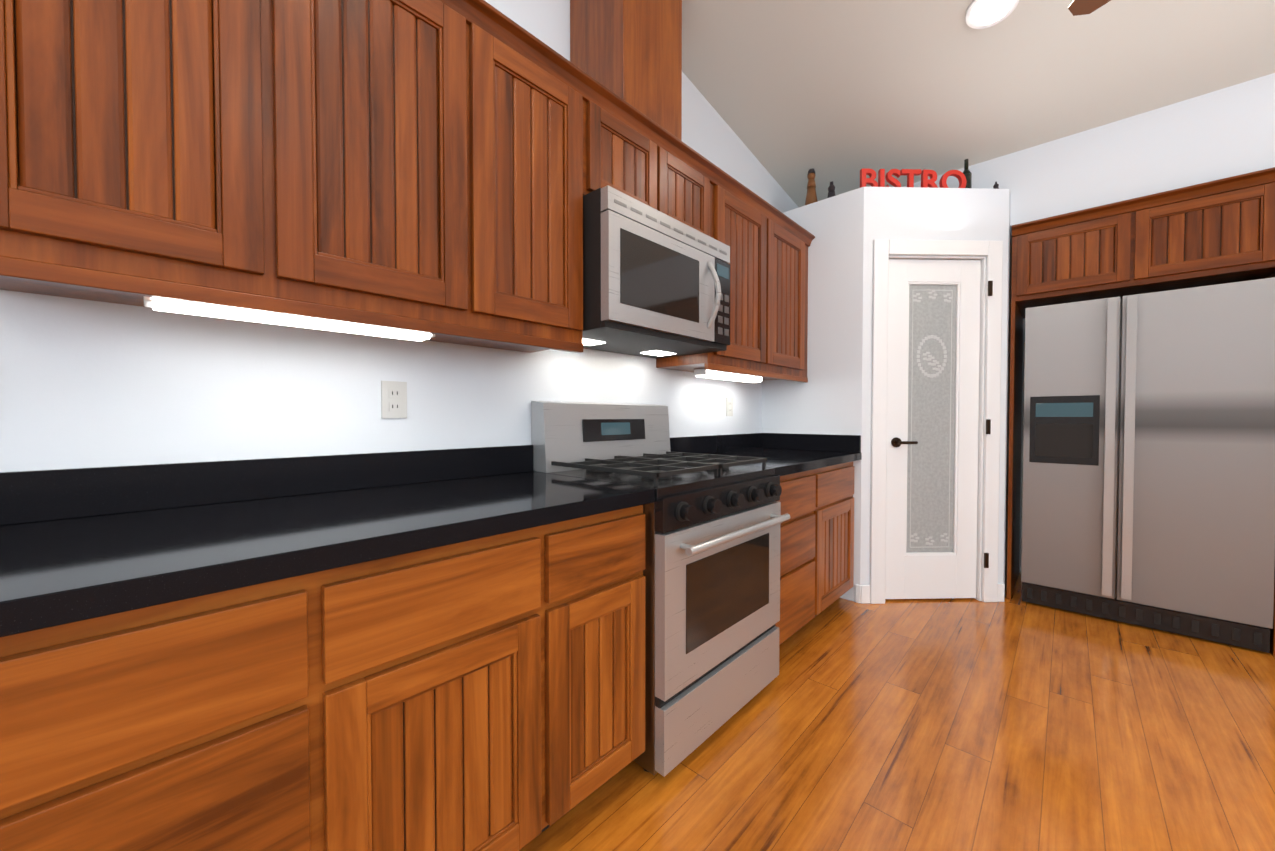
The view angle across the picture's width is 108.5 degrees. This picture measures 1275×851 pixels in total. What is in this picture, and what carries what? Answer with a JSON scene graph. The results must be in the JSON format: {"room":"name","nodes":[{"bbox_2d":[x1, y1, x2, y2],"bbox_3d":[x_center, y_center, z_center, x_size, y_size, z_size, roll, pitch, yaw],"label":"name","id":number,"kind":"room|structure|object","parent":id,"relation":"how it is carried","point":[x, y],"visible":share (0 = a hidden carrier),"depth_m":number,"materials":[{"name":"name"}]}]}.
{"room":"kitchen","nodes":[
{"label":"kitchen","id":0,"kind":"room"},
{"bbox_2d":[0,0,798,471],"bbox_3d":[-0.923,-0.996,1.398,0.150,4.200,8.100,1,1,43],"label":"wall","id":1,"kind":"structure","parent":0,"point":[92,384],"depth_m":1.27,"materials":[{"name":"white paint"}]},
{"bbox_2d":[0,0,323,317],"bbox_3d":[-1.009,-0.724,0.948,0.343,0.902,0.489,1,1,43],"label":"upper cabinet","id":2,"kind":"object","parent":1,"relation":"attached to","point":[163,149],"depth_m":0.86,"materials":[{"name":"brown wood"}]},
{"bbox_2d":[143,296,434,340],"bbox_3d":[-0.774,-0.255,1.094,0.079,0.039,0.550,1,1,43],"label":"under-cabinet light","id":3,"kind":"object","parent":2,"relation":"attached to","point":[168,305],"visible":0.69,"depth_m":1.02,"materials":[{"name":"white plastic"}]},
{"bbox_2d":[0,445,532,524],"bbox_3d":[-1.358,0.148,0.827,0.022,0.104,2.740,1,1,43],"label":"backsplash","id":4,"kind":"structure","parent":1,"relation":"attached to","point":[34,495],"depth_m":1.15,"materials":[{"name":"black stone"}]},
{"bbox_2d":[381,381,406,417],"bbox_3d":[-0.773,-0.081,1.458,0.009,0.118,0.075,1,1,43],"label":"electrical outlet","id":5,"kind":"object","parent":1,"relation":"attached to","point":[393,399],"visible":1,"depth_m":1.45,"materials":[{"name":"white plastic"}]},
{"bbox_2d":[308,0,503,343],"bbox_3d":[-0.742,-0.730,1.232,0.343,0.902,0.590,1,1,43],"label":"upper cabinet","id":6,"kind":"object","parent":1,"relation":"attached to","point":[440,168],"depth_m":1.17,"materials":[{"name":"brown wood"}]},
{"bbox_2d":[461,12,591,352],"bbox_3d":[-0.471,-0.735,1.521,0.343,0.902,0.494,1,1,43],"label":"upper cabinet","id":7,"kind":"object","parent":1,"relation":"attached to","point":[546,100],"depth_m":1.46,"materials":[{"name":"brown wood"}]},
{"bbox_2d":[570,0,681,140],"bbox_3d":[-0.044,-1.626,1.967,0.331,0.856,0.376,1,1,43],"label":"enclosure","id":8,"kind":"object","parent":1,"relation":"attached to","point":[629,52],"visible":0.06,"depth_m":1.85,"materials":[{"name":"brown wood"}]},
{"bbox_2d":[592,77,671,216],"bbox_3d":[-0.151,-1.002,1.856,0.343,0.382,0.440,1,1,43],"label":"upper cabinet","id":9,"kind":"object","parent":1,"relation":"attached to","point":[632,153],"depth_m":1.74,"materials":[{"name":"brown wood"}]},
{"bbox_2d":[583,185,729,358],"bbox_3d":[0.021,-0.570,1.924,0.509,0.472,0.756,1,1,43],"label":"microwave","id":10,"kind":"object","parent":9,"relation":"attached to","point":[656,284],"visible":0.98,"depth_m":1.70,"materials":[{"name":"silver metal"}]},
{"bbox_2d":[672,136,715,238],"bbox_3d":[0.071,-1.006,2.093,0.343,0.382,0.438,1,1,43],"label":"upper cabinet","id":11,"kind":"object","parent":1,"relation":"attached to","point":[693,175],"depth_m":2.03,"materials":[{"name":"brown wood"}]},
{"bbox_2d":[656,166,775,375],"bbox_3d":[0.433,-0.753,2.483,0.343,0.902,0.618,1,1,43],"label":"upper cabinet","id":12,"kind":"object","parent":1,"relation":"attached to","point":[745,222],"depth_m":2.39,"materials":[{"name":"brown wood"}]},
{"bbox_2d":[694,369,761,382],"bbox_3d":[0.541,-0.284,2.657,0.079,0.039,0.620,1,1,43],"label":"under-cabinet light","id":13,"kind":"object","parent":12,"relation":"attached to","point":[704,373],"visible":0.96,"depth_m":2.57,"materials":[{"name":"white plastic"}]},
{"bbox_2d":[726,397,732,415],"bbox_3d":[0.584,-0.117,2.902,0.009,0.118,0.075,1,1,43],"label":"electrical outlet","id":14,"kind":"object","parent":1,"relation":"attached to","point":[729,406],"visible":1,"depth_m":2.89,"materials":[{"name":"grey plastic"}]},
{"bbox_2d":[759,209,814,379],"bbox_3d":[0.769,-0.760,2.841,0.343,0.902,0.662,1,1,43],"label":"upper cabinet","id":15,"kind":"object","parent":1,"relation":"attached to","point":[793,241],"depth_m":2.78,"materials":[{"name":"brown wood"}]},
{"bbox_2d":[762,380,765,432],"bbox_3d":[1.351,-0.192,3.681,0.060,2.505,1.340,1,1,43],"label":"wall","id":16,"kind":"structure","parent":0,"point":[763,381],"depth_m":3.20,"materials":[{"name":"white paint"}]},
{"bbox_2d":[766,187,985,601],"bbox_3d":[1.566,-0.180,3.055,1.110,2.505,0.720,1,1,43],"label":"wall","id":17,"kind":"structure","parent":0,"point":[832,395],"depth_m":2.80,"materials":[{"name":"white paint"}]},
{"bbox_2d":[805,168,817,204],"bbox_3d":[1.158,-1.568,3.055,0.096,0.268,0.096,1,1,43],"label":"figurine","id":18,"kind":"object","parent":17,"relation":"on","point":[811,196],"visible":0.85,"depth_m":3.03,"materials":[{"name":"brown wood"}]},
{"bbox_2d":[827,181,835,197],"bbox_3d":[1.246,-1.497,2.946,0.060,0.130,0.060,1,1,43],"label":"figurine","id":19,"kind":"object","parent":17,"relation":"on","point":[831,189],"visible":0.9,"depth_m":2.93,"materials":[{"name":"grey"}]},
{"bbox_2d":[860,168,965,187],"bbox_3d":[1.697,-1.498,2.823,0.654,0.148,0.024,0,1,-2],"label":"sign","id":20,"kind":"object","parent":17,"relation":"on","point":[910,174],"visible":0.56,"depth_m":2.81,"materials":[{"name":"red paint"}]},
{"bbox_2d":[855,584,1004,603],"bbox_3d":[1.786,1.023,2.799,0.662,0.110,0.641,1,1,43],"label":"baseboard","id":21,"kind":"structure","parent":17,"relation":"attached to","point":[862,594],"depth_m":2.78,"materials":[{"name":"white wood"}]},
{"bbox_2d":[963,159,971,187],"bbox_3d":[2.049,-1.542,2.858,0.056,0.225,0.056,1,1,43],"label":"decorative bottle","id":22,"kind":"object","parent":17,"relation":"on","point":[967,173],"visible":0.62,"depth_m":2.84,"materials":[{"name":"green glass"}]},
{"bbox_2d":[519,573,1274,850],"bbox_3d":[1.027,1.198,-0.393,5.500,0.120,8.100,1,1,43],"label":"floor","id":23,"kind":"structure","parent":0,"point":[1015,722],"depth_m":1.56,"materials":[{"name":"brown wood"}]},
{"bbox_2d":[0,561,379,850],"bbox_3d":[-1.067,0.681,0.701,0.633,0.870,0.992,1,1,43],"label":"base cabinet","id":24,"kind":"object","parent":23,"relation":"on","point":[249,719],"depth_m":0.68,"materials":[{"name":"brown wood"}]},
{"bbox_2d":[0,469,654,640],"bbox_3d":[-1.126,0.225,0.610,0.660,0.042,2.740,1,1,43],"label":"countertop","id":25,"kind":"structure","parent":24,"relation":"on","point":[61,572],"depth_m":0.84,"materials":[{"name":"black stone"}]},
{"bbox_2d":[376,521,579,850],"bbox_3d":[-0.593,0.672,1.206,0.633,0.870,0.546,1,1,43],"label":"base cabinet","id":26,"kind":"object","parent":23,"relation":"on","point":[440,649],"depth_m":1.01,"materials":[{"name":"brown wood"}]},
{"bbox_2d":[576,505,644,801],"bbox_3d":[-0.354,0.667,1.460,0.633,0.870,0.456,1,1,43],"label":"base cabinet","id":27,"kind":"object","parent":23,"relation":"on","point":[610,547],"depth_m":1.30,"materials":[{"name":"brown wood"}]},
{"bbox_2d":[531,401,789,776],"bbox_3d":[0.112,0.498,1.859,0.757,1.195,0.760,1,1,43],"label":"range","id":28,"kind":"object","parent":23,"relation":"on","point":[711,572],"visible":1,"depth_m":1.61,"materials":[{"name":"silver metal"}]},
{"bbox_2d":[670,433,861,644],"bbox_3d":[0.725,0.572,2.587,0.660,1.019,1.130,1,1,43],"label":"base cabinet","id":29,"kind":"object","parent":23,"relation":"on","point":[815,472],"visible":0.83,"depth_m":2.45,"materials":[{"name":"brown wood"}]},
{"bbox_2d":[1007,167,1274,654],"bbox_3d":[2.890,-0.065,2.694,1.055,2.288,0.710,1,1,43],"label":"surround","id":30,"kind":"object","parent":23,"relation":"on","point":[1219,231],"visible":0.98,"depth_m":2.46,"materials":[{"name":"brown wood"}]},
{"bbox_2d":[1021,277,1274,652],"bbox_3d":[2.864,0.184,2.675,0.910,1.768,0.727,1,1,43],"label":"fridge","id":31,"kind":"object","parent":23,"relation":"on","point":[1148,497],"visible":1,"depth_m":2.39,"materials":[{"name":"silver metal"}]},
{"bbox_2d":[682,0,1274,206],"bbox_3d":[1.027,-2.214,-0.457,5.600,1.473,8.200,1,1,43],"label":"ceiling","id":32,"kind":"structure","parent":0,"point":[840,94],"depth_m":2.34,"materials":[{"name":"white paint"}]},
{"bbox_2d":[966,0,1018,28],"bbox_3d":[1.558,-1.837,2.015,0.190,0.041,0.189,1,1,43],"label":"recessed light","id":33,"kind":"object","parent":32,"relation":"in","point":[981,14],"visible":1,"depth_m":2.03,"materials":[{"name":"white"}]},
{"bbox_2d":[1068,0,1110,15],"bbox_3d":[1.742,-1.619,0.958,1.423,0.611,1.436,1,1,43],"label":"ceiling fan","id":34,"kind":"object","parent":32,"relation":"hanging from","point":[1079,7],"visible":1,"depth_m":1.73,"materials":[{"name":"brown wood"}]},
{"bbox_2d":[982,189,1011,596],"bbox_3d":[2.416,-0.180,3.062,0.120,2.505,0.826,1,1,43],"label":"wall","id":35,"kind":"structure","parent":0,"point":[998,201],"depth_m":2.79,"materials":[{"name":"white paint"}]},
{"bbox_2d":[870,239,1002,603],"bbox_3d":[1.801,-0.017,2.820,0.786,2.188,0.118,0,1,-2],"label":"door frame","id":36,"kind":"structure","parent":35,"relation":"attached to","point":[885,251],"depth_m":2.76,"materials":[{"name":"white wood"}]},
{"bbox_2d":[885,259,992,598],"bbox_3d":[1.818,0.030,2.792,0.611,2.070,0.097,0,1,-2],"label":"door leaf","id":37,"kind":"structure","parent":35,"relation":"in","point":[932,415],"depth_m":2.81,"materials":[{"name":"white wood"}]},
{"bbox_2d":[993,182,998,188],"bbox_3d":[2.200,-1.462,2.814,0.040,0.065,0.040,1,1,43],"label":"decor","id":38,"kind":"object","parent":35,"relation":"on","point":[996,186],"visible":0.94,"depth_m":2.81,"materials":[{"name":"grey"}]},
{"bbox_2d":[1019,318,1024,572],"bbox_3d":[3.748,-0.077,2.482,5.200,2.320,0.150,1,1,43],"label":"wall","id":39,"kind":"structure","parent":0,"point":[1022,429],"depth_m":3.30,"materials":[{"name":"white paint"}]},
{"bbox_2d":[903,73,1274,229],"bbox_3d":[3.529,-1.667,2.218,5.200,0.890,0.790,1,1,43],"label":"wall","id":40,"kind":"structure","parent":0,"point":[1227,132],"depth_m":2.45,"materials":[{"name":"white paint"}]}
]}

